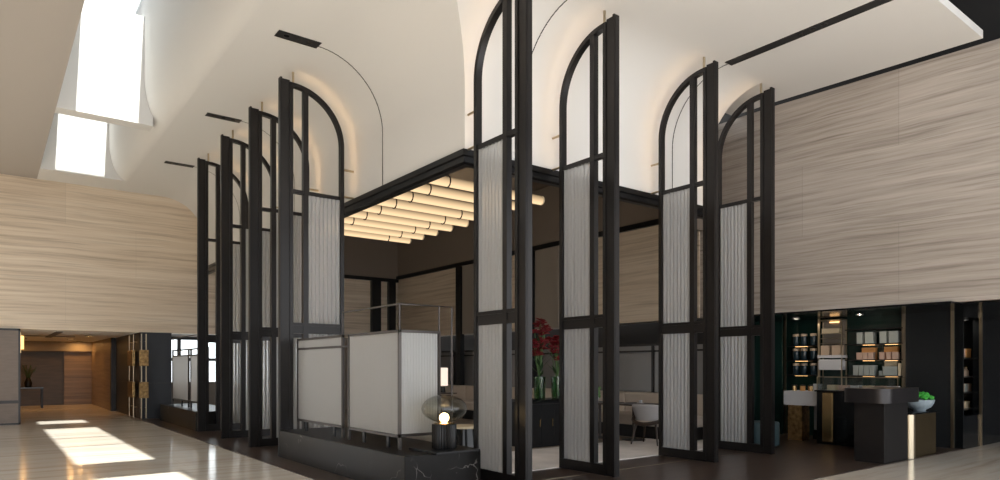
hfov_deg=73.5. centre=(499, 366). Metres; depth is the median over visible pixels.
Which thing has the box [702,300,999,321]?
ceiling
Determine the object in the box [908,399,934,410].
bowl
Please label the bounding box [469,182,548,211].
ceiling
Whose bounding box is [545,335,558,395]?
bouquet
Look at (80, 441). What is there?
floor
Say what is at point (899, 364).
carton
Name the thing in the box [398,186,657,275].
wall
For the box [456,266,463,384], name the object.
trim
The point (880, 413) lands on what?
counter
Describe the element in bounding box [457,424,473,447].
table
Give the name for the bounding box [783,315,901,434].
wall
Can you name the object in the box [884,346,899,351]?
carton
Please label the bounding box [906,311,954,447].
column
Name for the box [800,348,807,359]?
jar
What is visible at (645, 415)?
armchair
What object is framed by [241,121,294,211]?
trim
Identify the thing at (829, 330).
carton
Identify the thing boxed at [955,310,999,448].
wall
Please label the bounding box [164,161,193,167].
ceiling slot
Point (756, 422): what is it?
stool
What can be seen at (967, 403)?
carton
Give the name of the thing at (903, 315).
trim
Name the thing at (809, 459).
floor
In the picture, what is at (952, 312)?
trim
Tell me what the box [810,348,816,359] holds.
jar
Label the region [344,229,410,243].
tube light
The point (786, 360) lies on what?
wall shelf
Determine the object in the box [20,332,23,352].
sconce
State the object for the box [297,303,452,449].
partition screen
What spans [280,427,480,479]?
plinth
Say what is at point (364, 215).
tube light
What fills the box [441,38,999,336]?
wall
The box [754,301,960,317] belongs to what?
trim
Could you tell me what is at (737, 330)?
screen
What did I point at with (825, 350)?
carton
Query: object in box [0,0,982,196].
ceiling
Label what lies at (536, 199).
tube light
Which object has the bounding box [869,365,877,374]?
carton
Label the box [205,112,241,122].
ceiling slot
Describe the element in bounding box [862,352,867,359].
carton
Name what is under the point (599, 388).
potted plant
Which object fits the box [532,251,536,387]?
trim
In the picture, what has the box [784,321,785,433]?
trim
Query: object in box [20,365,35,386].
vase
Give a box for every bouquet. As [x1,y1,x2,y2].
[532,318,552,397]
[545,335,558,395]
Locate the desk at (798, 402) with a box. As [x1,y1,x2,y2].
[784,390,816,440]
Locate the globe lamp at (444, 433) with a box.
[409,395,479,454]
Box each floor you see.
[0,404,999,479]
[125,414,962,479]
[345,410,642,450]
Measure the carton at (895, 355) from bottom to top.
0.142 m
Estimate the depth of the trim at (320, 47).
11.09 m
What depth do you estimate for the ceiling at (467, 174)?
11.72 m
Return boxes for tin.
[792,385,796,390]
[800,385,804,390]
[808,385,812,390]
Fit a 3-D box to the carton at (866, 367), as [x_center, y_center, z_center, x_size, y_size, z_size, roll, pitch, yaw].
[7.455,0.067,13.546,0.164,0.202,0.104,0,0,-37]
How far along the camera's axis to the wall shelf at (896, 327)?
13.38 m
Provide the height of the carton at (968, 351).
0.172 m
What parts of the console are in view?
door, door, door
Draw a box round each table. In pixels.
[20,387,43,407]
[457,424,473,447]
[598,401,623,437]
[619,402,657,440]
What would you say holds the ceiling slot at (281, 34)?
attached to the ceiling at (894, 32)
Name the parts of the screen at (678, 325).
fluted pane, fluted pane, arch frame, kick plate, post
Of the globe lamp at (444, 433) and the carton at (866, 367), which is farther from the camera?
the carton at (866, 367)
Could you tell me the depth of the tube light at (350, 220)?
13.74 m
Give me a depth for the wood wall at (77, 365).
26.75 m
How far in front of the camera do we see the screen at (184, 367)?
17.57 m
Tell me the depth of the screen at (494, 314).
8.45 m
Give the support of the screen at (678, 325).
on the floor at (809, 459)
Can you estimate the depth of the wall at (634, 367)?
15.81 m
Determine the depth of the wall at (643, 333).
16.61 m
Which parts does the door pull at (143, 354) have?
rod, rod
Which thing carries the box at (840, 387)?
on the counter at (835, 417)
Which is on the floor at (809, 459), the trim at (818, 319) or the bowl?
the trim at (818, 319)
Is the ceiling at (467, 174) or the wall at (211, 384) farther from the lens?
the wall at (211, 384)
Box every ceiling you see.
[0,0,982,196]
[20,330,196,341]
[163,0,464,264]
[405,167,532,207]
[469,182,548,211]
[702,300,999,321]
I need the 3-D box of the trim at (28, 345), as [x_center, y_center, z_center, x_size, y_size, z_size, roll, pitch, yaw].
[-18.588,-0.810,25.379,5.400,0.380,0.300,0,0,-37]
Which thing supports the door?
in the wall at (101, 348)
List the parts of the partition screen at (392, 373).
fluted pane, fluted pane, rail, fluted pane, handrail, fluted pane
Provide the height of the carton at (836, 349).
0.202 m
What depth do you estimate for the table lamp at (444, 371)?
19.30 m
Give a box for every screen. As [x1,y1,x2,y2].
[172,333,208,410]
[197,153,247,431]
[220,130,277,438]
[248,102,318,446]
[278,72,353,456]
[467,0,531,479]
[552,10,618,476]
[651,57,717,462]
[718,83,774,453]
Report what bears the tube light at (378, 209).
hanging from the ceiling at (467, 174)
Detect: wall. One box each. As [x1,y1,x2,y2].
[0,174,396,409]
[20,351,63,405]
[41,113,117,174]
[64,351,91,404]
[92,338,109,409]
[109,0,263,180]
[116,332,171,418]
[174,382,214,404]
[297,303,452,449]
[344,235,397,278]
[397,225,699,335]
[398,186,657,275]
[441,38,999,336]
[441,320,702,350]
[441,342,702,393]
[457,0,763,205]
[697,218,702,230]
[718,0,999,124]
[754,322,759,419]
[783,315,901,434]
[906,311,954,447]
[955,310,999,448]
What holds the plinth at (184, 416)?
on the floor at (809, 459)
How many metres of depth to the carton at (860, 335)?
13.60 m
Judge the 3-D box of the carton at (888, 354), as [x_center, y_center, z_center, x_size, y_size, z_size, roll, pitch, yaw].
[7.682,-0.223,13.192,0.114,0.142,0.084,0,0,-37]
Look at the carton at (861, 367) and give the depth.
13.57 m
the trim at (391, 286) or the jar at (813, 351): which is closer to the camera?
the jar at (813, 351)
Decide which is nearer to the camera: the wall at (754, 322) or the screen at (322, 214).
the screen at (322, 214)
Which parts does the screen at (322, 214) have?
post, arch frame, fluted pane, fluted pane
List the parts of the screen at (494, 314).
arch frame, fluted pane, fluted pane, kick plate, post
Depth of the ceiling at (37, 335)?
21.24 m
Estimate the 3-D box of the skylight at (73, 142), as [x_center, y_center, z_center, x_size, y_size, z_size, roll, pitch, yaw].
[-10.782,-6.370,17.503,2.200,2.460,0.100,0,0,-37]
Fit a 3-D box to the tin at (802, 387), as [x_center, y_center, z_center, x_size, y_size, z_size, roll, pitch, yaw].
[6.218,0.425,13.745,0.104,0.125,0.104,0,0,-37]
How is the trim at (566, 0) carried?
attached to the wall at (653, 64)
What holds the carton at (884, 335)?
on the wall shelf at (873, 343)
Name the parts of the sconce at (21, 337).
lamp shade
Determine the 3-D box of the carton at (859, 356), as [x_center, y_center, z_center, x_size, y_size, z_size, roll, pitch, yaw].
[7.345,-0.223,13.632,0.114,0.142,0.114,0,0,-37]
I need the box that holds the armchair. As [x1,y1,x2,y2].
[631,404,657,445]
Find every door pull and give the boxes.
[128,334,134,416]
[139,334,148,417]
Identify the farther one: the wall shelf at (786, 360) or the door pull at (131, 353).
the door pull at (131, 353)
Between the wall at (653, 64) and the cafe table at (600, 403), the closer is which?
the wall at (653, 64)
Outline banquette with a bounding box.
[441,385,702,439]
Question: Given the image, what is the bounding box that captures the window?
[172,337,214,360]
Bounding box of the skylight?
[55,0,152,130]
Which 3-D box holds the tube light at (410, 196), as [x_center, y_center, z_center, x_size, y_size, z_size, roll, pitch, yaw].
[-0.914,-3.069,11.935,2.384,0.502,0.208,0,0,-37]
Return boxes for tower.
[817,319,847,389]
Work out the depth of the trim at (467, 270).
20.69 m
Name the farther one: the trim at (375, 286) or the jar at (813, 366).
the trim at (375, 286)
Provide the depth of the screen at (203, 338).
15.62 m
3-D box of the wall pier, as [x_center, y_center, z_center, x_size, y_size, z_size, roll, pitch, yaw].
[-13.857,0.250,16.994,2.700,2.500,0.765,0,0,-37]
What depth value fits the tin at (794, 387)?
13.85 m
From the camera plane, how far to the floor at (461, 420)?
17.59 m
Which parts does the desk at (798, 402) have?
leg, modesty panel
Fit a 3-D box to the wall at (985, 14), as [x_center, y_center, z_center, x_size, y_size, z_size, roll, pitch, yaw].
[9.547,-5.650,8.585,0.200,1.700,16.000,0,0,-37]
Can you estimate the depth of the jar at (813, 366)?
14.38 m
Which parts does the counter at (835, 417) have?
brass leg, hood frame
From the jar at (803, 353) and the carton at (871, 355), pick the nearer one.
the carton at (871, 355)
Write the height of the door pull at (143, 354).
2.420 m
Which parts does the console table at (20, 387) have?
leg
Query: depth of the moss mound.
11.46 m
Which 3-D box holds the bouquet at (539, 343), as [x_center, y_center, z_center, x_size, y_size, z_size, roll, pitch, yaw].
[0.728,-0.178,12.609,0.458,1.507,0.605,0,0,21]
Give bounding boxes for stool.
[754,420,779,447]
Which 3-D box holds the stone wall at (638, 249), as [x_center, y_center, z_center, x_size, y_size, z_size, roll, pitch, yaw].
[0.234,-2.115,19.212,0.040,2.170,13.000,0,0,-37]
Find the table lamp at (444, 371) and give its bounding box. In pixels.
[441,368,447,392]
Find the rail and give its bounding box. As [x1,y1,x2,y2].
[344,219,657,282]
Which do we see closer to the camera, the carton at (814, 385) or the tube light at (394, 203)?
the tube light at (394, 203)
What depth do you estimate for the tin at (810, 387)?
13.57 m
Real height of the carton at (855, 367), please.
0.202 m
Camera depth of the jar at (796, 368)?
14.69 m
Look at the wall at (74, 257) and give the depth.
18.70 m
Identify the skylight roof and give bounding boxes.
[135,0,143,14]
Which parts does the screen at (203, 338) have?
post, kick plate, arch frame, fluted pane, fluted pane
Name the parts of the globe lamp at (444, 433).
glass globe, bulb, plate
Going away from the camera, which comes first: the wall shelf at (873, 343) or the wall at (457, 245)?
the wall shelf at (873, 343)
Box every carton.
[813,384,821,390]
[821,345,831,354]
[822,328,840,333]
[831,345,843,354]
[853,365,858,374]
[856,352,862,359]
[857,332,864,343]
[859,365,863,374]
[862,347,876,359]
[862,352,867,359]
[864,365,869,374]
[865,332,876,343]
[868,352,874,358]
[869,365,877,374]
[879,331,888,342]
[879,352,885,358]
[882,366,897,375]
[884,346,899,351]
[884,361,899,365]
[886,352,891,358]
[888,331,901,342]
[892,352,899,358]
[898,363,901,375]
[964,384,967,391]
[964,401,969,407]
[965,349,970,357]
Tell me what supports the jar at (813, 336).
on the wall shelf at (797, 345)
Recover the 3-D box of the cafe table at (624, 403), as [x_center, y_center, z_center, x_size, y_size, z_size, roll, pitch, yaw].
[2.721,1.113,13.620,0.720,0.745,0.720,0,0,-37]
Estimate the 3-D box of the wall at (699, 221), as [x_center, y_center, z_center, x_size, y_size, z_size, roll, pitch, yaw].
[4.069,-3.995,13.343,1.100,2.290,0.980,0,0,-37]
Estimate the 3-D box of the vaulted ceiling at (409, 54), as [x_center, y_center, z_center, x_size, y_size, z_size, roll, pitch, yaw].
[-4.829,-4.045,13.991,1.170,2.190,15.120,0,0,-37]
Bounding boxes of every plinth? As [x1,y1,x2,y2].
[160,403,214,430]
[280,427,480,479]
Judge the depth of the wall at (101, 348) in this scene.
24.69 m
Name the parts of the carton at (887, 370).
lid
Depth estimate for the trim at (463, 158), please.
10.46 m
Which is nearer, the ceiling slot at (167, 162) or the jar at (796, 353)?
the jar at (796, 353)
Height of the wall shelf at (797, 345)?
0.026 m
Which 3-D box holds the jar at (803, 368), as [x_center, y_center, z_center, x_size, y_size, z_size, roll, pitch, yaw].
[6.639,0.041,14.609,0.140,0.255,0.138,0,0,-37]
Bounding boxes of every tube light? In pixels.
[344,217,437,235]
[344,223,424,239]
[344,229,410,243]
[348,211,452,231]
[363,205,468,226]
[377,198,473,220]
[394,191,473,211]
[411,183,514,209]
[430,175,473,191]
[532,194,544,204]
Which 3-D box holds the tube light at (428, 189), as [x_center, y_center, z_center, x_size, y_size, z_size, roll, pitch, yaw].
[-0.562,-3.069,11.477,2.384,0.502,0.208,0,0,-37]
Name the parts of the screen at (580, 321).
fluted pane, fluted pane, arch frame, kick plate, post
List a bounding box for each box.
[827,385,837,389]
[838,385,849,389]
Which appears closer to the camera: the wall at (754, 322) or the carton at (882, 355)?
the carton at (882, 355)
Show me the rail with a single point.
(654, 222)
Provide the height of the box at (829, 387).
0.104 m
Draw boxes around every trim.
[21,341,91,351]
[22,332,73,337]
[208,148,702,274]
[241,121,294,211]
[320,47,382,184]
[370,280,380,331]
[387,282,395,330]
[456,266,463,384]
[462,264,473,333]
[532,0,566,53]
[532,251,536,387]
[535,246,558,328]
[672,64,727,187]
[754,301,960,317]
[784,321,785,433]
[818,319,819,383]
[902,314,905,386]
[951,311,953,447]
[979,313,982,445]
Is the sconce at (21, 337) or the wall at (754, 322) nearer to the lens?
the wall at (754, 322)
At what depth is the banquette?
15.39 m
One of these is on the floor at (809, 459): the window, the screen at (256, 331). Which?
the screen at (256, 331)
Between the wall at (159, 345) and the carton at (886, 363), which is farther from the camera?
the wall at (159, 345)
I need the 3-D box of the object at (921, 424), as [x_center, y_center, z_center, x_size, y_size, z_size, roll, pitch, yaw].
[6.992,1.125,11.439,1.180,0.739,0.560,0,0,-37]
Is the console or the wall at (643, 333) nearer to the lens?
the console
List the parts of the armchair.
leg, leg, arm rail, backrest, leg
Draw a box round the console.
[512,397,558,447]
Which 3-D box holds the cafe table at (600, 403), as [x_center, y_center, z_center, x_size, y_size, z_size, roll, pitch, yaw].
[2.115,1.113,14.164,0.720,0.745,0.720,0,0,-37]
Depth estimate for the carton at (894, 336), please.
13.09 m
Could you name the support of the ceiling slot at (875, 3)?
attached to the ceiling at (894, 32)
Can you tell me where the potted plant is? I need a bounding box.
[598,386,600,400]
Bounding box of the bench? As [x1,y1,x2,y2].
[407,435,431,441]
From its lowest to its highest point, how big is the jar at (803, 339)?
0.255 m
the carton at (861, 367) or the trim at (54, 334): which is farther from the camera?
the trim at (54, 334)
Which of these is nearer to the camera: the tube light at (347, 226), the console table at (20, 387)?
the tube light at (347, 226)
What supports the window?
in the wall at (211, 384)
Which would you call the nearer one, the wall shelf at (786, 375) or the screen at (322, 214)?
the screen at (322, 214)
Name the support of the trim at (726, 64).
attached to the wall at (653, 64)
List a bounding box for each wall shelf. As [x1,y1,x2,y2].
[786,345,820,346]
[786,360,817,360]
[786,375,820,375]
[845,327,902,330]
[845,343,902,344]
[845,359,902,360]
[845,375,902,376]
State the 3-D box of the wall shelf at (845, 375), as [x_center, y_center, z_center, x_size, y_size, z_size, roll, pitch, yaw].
[7.558,0.183,13.461,0.260,0.026,1.100,0,0,-37]
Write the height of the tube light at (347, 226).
0.502 m
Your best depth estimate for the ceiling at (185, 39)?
12.11 m
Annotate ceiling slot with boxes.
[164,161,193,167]
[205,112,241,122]
[274,30,321,48]
[725,0,892,65]
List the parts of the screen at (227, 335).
post, kick plate, arch frame, fluted pane, fluted pane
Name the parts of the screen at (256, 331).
post, kick plate, arch frame, fluted pane, fluted pane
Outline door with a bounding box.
[110,338,115,410]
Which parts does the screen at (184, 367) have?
fluted pane, rail, handrail, fluted pane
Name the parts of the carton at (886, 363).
lid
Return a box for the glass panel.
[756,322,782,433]
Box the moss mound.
[919,392,933,399]
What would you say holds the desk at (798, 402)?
on the floor at (809, 459)
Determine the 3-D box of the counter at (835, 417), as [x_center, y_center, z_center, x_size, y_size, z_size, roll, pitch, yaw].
[6.870,0.840,12.682,0.600,1.309,1.560,0,0,-37]
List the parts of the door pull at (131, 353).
rod, rod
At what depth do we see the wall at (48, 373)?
26.14 m
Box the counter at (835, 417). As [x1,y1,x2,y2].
[814,376,910,446]
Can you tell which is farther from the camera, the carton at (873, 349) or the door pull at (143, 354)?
the door pull at (143, 354)
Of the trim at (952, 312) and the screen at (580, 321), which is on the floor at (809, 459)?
the screen at (580, 321)
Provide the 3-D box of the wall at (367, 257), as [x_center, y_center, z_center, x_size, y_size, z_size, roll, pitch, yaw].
[-6.330,-3.990,22.329,6.540,1.620,0.058,0,0,-37]
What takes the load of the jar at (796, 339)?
on the wall shelf at (797, 345)
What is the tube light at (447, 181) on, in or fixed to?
hanging from the ceiling at (467, 174)
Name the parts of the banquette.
seat, backrest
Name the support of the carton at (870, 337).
on the wall shelf at (873, 343)
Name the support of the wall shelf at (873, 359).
attached to the wall at (807, 327)
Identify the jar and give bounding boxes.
[793,334,799,345]
[793,349,799,359]
[793,363,799,374]
[800,334,807,344]
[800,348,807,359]
[800,363,807,374]
[810,333,816,344]
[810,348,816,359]
[810,363,816,374]
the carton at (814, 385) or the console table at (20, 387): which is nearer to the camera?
the carton at (814, 385)
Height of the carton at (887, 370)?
0.182 m
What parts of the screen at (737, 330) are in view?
fluted pane, fluted pane, kick plate, post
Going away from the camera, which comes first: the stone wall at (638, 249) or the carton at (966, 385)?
the carton at (966, 385)
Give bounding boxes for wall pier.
[0,328,19,424]
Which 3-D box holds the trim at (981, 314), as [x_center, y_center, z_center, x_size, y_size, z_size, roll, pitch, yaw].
[9.135,0.235,12.711,0.030,2.530,0.050,0,0,-37]
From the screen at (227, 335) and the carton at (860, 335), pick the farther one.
the screen at (227, 335)

